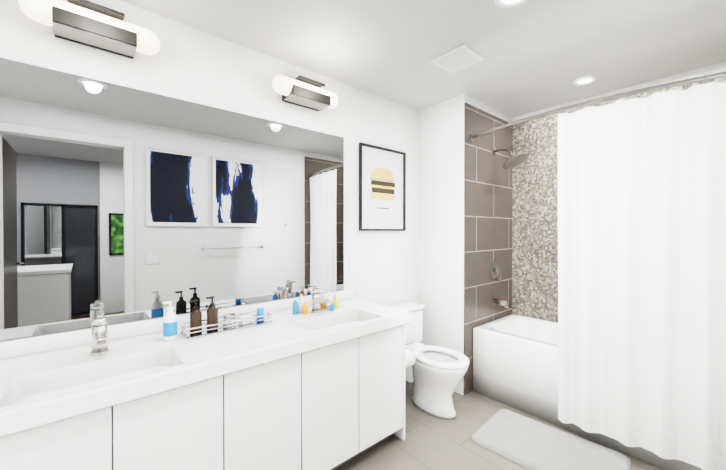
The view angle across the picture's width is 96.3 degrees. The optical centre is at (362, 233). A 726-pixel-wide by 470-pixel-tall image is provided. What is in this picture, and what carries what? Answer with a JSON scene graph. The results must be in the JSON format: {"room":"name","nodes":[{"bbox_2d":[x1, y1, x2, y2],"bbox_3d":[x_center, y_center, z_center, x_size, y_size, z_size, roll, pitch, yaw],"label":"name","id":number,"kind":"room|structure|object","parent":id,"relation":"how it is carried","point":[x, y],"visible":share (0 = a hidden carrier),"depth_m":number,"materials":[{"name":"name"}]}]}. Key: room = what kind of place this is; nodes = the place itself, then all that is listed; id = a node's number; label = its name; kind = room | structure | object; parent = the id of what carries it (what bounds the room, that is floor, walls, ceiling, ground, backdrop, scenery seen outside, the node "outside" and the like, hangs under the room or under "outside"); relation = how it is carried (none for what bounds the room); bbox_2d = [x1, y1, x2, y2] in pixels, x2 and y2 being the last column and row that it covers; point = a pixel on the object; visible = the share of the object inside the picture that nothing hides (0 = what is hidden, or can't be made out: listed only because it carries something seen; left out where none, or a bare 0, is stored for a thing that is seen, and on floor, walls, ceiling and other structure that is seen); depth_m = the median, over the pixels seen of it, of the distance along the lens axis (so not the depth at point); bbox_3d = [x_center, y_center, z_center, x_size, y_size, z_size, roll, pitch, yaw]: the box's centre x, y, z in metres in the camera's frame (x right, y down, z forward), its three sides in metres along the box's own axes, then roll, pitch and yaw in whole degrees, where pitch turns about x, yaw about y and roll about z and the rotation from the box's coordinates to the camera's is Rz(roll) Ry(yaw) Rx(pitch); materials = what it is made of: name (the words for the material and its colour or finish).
{"room":"bathroom","nodes":[
{"label":"bathroom","id":0,"kind":"room"},
{"bbox_2d":[0,0,417,340],"bbox_3d":[-0.384,0.095,2.319,4.160,2.440,0.120,0,1,-41],"label":"wall","id":1,"kind":"structure","parent":0,"point":[189,63],"depth_m":2.01,"materials":[{"name":"paint"}]},
{"bbox_2d":[18,0,159,58],"bbox_3d":[-1.182,-0.915,1.444,0.480,0.132,0.151,0,1,-41],"label":"sconce","id":2,"kind":"object","parent":1,"relation":"attached to","point":[92,25],"visible":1,"depth_m":1.40,"materials":[{"name":"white glass"}]},
{"bbox_2d":[0,57,343,340],"bbox_3d":[-0.953,-0.141,1.742,2.127,1.137,0.006,0,1,-41],"label":"mirror","id":3,"kind":"object","parent":1,"relation":"attached to","point":[120,204],"visible":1,"depth_m":1.63,"materials":[{"name":"silver glass"}]},
{"bbox_2d":[0,289,353,356],"bbox_3d":[-0.922,0.466,1.765,2.236,0.069,0.018,0,1,-41],"label":"backsplash","id":4,"kind":"structure","parent":1,"relation":"attached to","point":[38,344],"depth_m":1.55,"materials":[{"name":"white stone"}]},
{"bbox_2d":[272,75,337,110],"bbox_3d":[-0.370,-0.921,2.141,0.480,0.132,0.151,0,1,-41],"label":"sconce","id":5,"kind":"object","parent":1,"relation":"attached to","point":[303,91],"visible":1,"depth_m":2.08,"materials":[{"name":"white glass"}]},
{"bbox_2d":[359,142,405,230],"bbox_3d":[0.172,-0.365,2.697,0.520,0.685,0.022,0,1,-41],"label":"framed picture","id":6,"kind":"object","parent":1,"relation":"attached to","point":[382,188],"visible":1,"depth_m":2.69,"materials":[{"name":"white paper"}]},
{"bbox_2d":[120,0,725,116],"bbox_3d":[0.323,-1.167,1.485,4.160,0.100,2.290,0,1,-41],"label":"ceiling","id":7,"kind":"structure","parent":0,"point":[537,55],"depth_m":1.89,"materials":[{"name":"grey paint"}]},
{"bbox_2d":[430,44,484,72],"bbox_3d":[0.606,-1.117,2.092,0.250,0.011,0.250,0,1,-41],"label":"ceiling vent","id":8,"kind":"object","parent":7,"relation":"in","point":[460,57],"visible":0.96,"depth_m":2.08,"materials":[{"name":"white"}]},
{"bbox_2d":[494,0,526,7],"bbox_3d":[0.705,-1.113,1.517,0.176,0.009,0.176,0,1,-41],"label":"recessed light","id":9,"kind":"object","parent":7,"relation":"in","point":[506,3],"visible":1,"depth_m":1.57,"materials":[{"name":"white"}]},
{"bbox_2d":[573,76,596,85],"bbox_3d":[1.629,-1.120,2.390,0.146,0.009,0.146,0,1,-41],"label":"recessed light","id":10,"kind":"object","parent":7,"relation":"in","point":[585,80],"visible":1,"depth_m":2.38,"materials":[{"name":"white"}]},
{"bbox_2d":[418,94,511,394],"bbox_3d":[1.025,0.088,3.134,0.960,2.440,0.480,0,1,-41],"label":"wall","id":11,"kind":"structure","parent":0,"point":[441,211],"depth_m":2.80,"materials":[{"name":"paint"}]},
{"bbox_2d":[454,382,462,394],"bbox_3d":[0.666,1.266,2.816,0.012,0.090,0.450,0,1,-41],"label":"baseboard","id":12,"kind":"structure","parent":11,"relation":"attached to","point":[458,388],"depth_m":2.65,"materials":[{"name":"white"}]},
{"bbox_2d":[464,103,512,394],"bbox_3d":[1.141,0.125,2.910,0.836,2.370,0.012,0,1,-41],"label":"wall tile","id":13,"kind":"structure","parent":11,"relation":"attached to","point":[487,209],"depth_m":2.83,"materials":[{"name":"brown tile"}]},
{"bbox_2d":[490,148,528,307],"bbox_3d":[1.277,-0.059,2.824,0.216,1.420,0.291,0,1,-41],"label":"shower fixture","id":14,"kind":"object","parent":13,"relation":"attached to","point":[512,162],"visible":1,"depth_m":2.85,"materials":[{"name":"grey metal"}]},
{"bbox_2d":[470,72,725,469],"bbox_3d":[1.342,0.189,2.055,0.210,2.002,1.553,0,1,-41],"label":"shower curtain","id":15,"kind":"object","parent":13,"relation":"hanging from","point":[642,272],"visible":1,"depth_m":1.77,"materials":[{"name":"white fabric"}]},
{"bbox_2d":[335,381,663,469],"bbox_3d":[0.323,1.372,1.507,4.160,0.100,2.290,0,1,-41],"label":"floor","id":16,"kind":"structure","parent":0,"point":[430,442],"depth_m":2.02,"materials":[{"name":"tile"}]},
{"bbox_2d":[0,325,404,469],"bbox_3d":[-0.749,0.947,1.566,2.214,0.750,0.551,0,1,-41],"label":"bathroom vanity","id":17,"kind":"object","parent":16,"relation":"on","point":[316,387],"depth_m":1.44,"materials":[{"name":"paint"}]},
{"bbox_2d":[0,297,410,440],"bbox_3d":[-0.737,0.537,1.550,2.236,0.070,0.586,0,1,-41],"label":"countertop","id":18,"kind":"structure","parent":17,"relation":"on","point":[209,357],"depth_m":1.35,"materials":[{"name":"white stone"}]},
{"bbox_2d":[0,345,187,404],"bbox_3d":[-0.961,0.575,1.199,0.491,0.139,0.255,0,1,-41],"label":"sink","id":19,"kind":"object","parent":18,"relation":"in","point":[45,382],"depth_m":1.25,"materials":[{"name":"white ceramic"}]},
{"bbox_2d":[88,311,111,356],"bbox_3d":[-1.086,0.423,1.344,0.064,0.162,0.240,0,1,-41],"label":"faucet","id":20,"kind":"object","parent":18,"relation":"on","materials":[{"name":"silver metal"}]},
{"bbox_2d":[163,301,176,340],"bbox_3d":[-0.915,0.411,1.543,0.060,0.180,0.058,0,1,-41],"label":"soap bottle","id":21,"kind":"object","parent":18,"relation":"on","point":[170,325],"visible":1,"depth_m":1.52,"materials":[{"name":"white plastic"}]},
{"bbox_2d":[181,296,271,338],"bbox_3d":[-0.713,0.411,1.730,0.430,0.178,0.130,0,1,-41],"label":"caddy","id":22,"kind":"object","parent":18,"relation":"on","point":[212,326],"visible":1,"depth_m":1.66,"materials":[{"name":"silver metal"}]},
{"bbox_2d":[293,296,306,313],"bbox_3d":[-0.390,0.448,2.017,0.091,0.097,0.036,0,0,-2],"label":"toiletries","id":23,"kind":"object","parent":18,"relation":"on","point":[301,306],"depth_m":2.01,"materials":[{"name":"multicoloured plastic"}]},
{"bbox_2d":[308,285,331,312],"bbox_3d":[-0.274,0.417,2.041,0.064,0.162,0.240,0,1,-41],"label":"faucet","id":24,"kind":"object","parent":18,"relation":"on","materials":[{"name":"silver metal"}]},
{"bbox_2d":[321,291,337,310],"bbox_3d":[-0.201,0.440,2.168,0.119,0.112,0.145,0,1,40],"label":"toiletries","id":25,"kind":"object","parent":18,"relation":"on","point":[334,305],"depth_m":2.14,"materials":[{"name":"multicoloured plastic"}]},
{"bbox_2d":[292,309,383,332],"bbox_3d":[-0.149,0.570,1.896,0.490,0.139,0.255,0,1,-41],"label":"sink","id":26,"kind":"object","parent":18,"relation":"in","point":[346,316],"depth_m":2.02,"materials":[{"name":"white ceramic"}]},
{"bbox_2d":[405,349,415,367],"bbox_3d":[0.272,0.847,2.190,0.142,0.110,0.110,0,1,-41],"label":"toilet paper","id":27,"kind":"object","parent":17,"relation":"attached to","point":[410,359],"visible":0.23,"depth_m":2.17,"materials":[{"name":"white paper"}]},
{"bbox_2d":[388,301,468,419],"bbox_3d":[0.480,0.960,2.510,0.400,0.708,0.711,0,1,-41],"label":"toilet","id":28,"kind":"object","parent":16,"relation":"on","point":[435,374],"visible":0.81,"depth_m":2.38,"materials":[{"name":"ceramic"}]},
{"bbox_2d":[471,409,630,469],"bbox_3d":[1.122,1.305,1.988,0.524,0.024,0.764,0,1,-45],"label":"rug","id":29,"kind":"object","parent":16,"relation":"on","point":[525,442],"visible":1,"depth_m":1.98,"materials":[{"name":"white fabric"}]},
{"bbox_2d":[473,314,701,469],"bbox_3d":[1.685,1.050,2.358,0.710,0.530,1.540,0,1,-41],"label":"bathtub","id":30,"kind":"object","parent":16,"relation":"on","point":[515,360],"visible":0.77,"depth_m":2.43,"materials":[{"name":"ceramic"}]},
{"bbox_2d":[512,61,725,121],"bbox_3d":[2.051,0.093,2.584,0.120,2.440,1.690,0,1,-41],"label":"wall","id":31,"kind":"structure","parent":0,"point":[712,69],"depth_m":2.38,"materials":[{"name":"paint"}]},
{"bbox_2d":[512,71,725,321],"bbox_3d":[1.962,0.128,2.587,0.012,2.370,1.546,0,1,-41],"label":"wall tile","id":32,"kind":"structure","parent":31,"relation":"attached to","point":[535,234],"depth_m":2.99,"materials":[{"name":"beige tile"}]}
]}

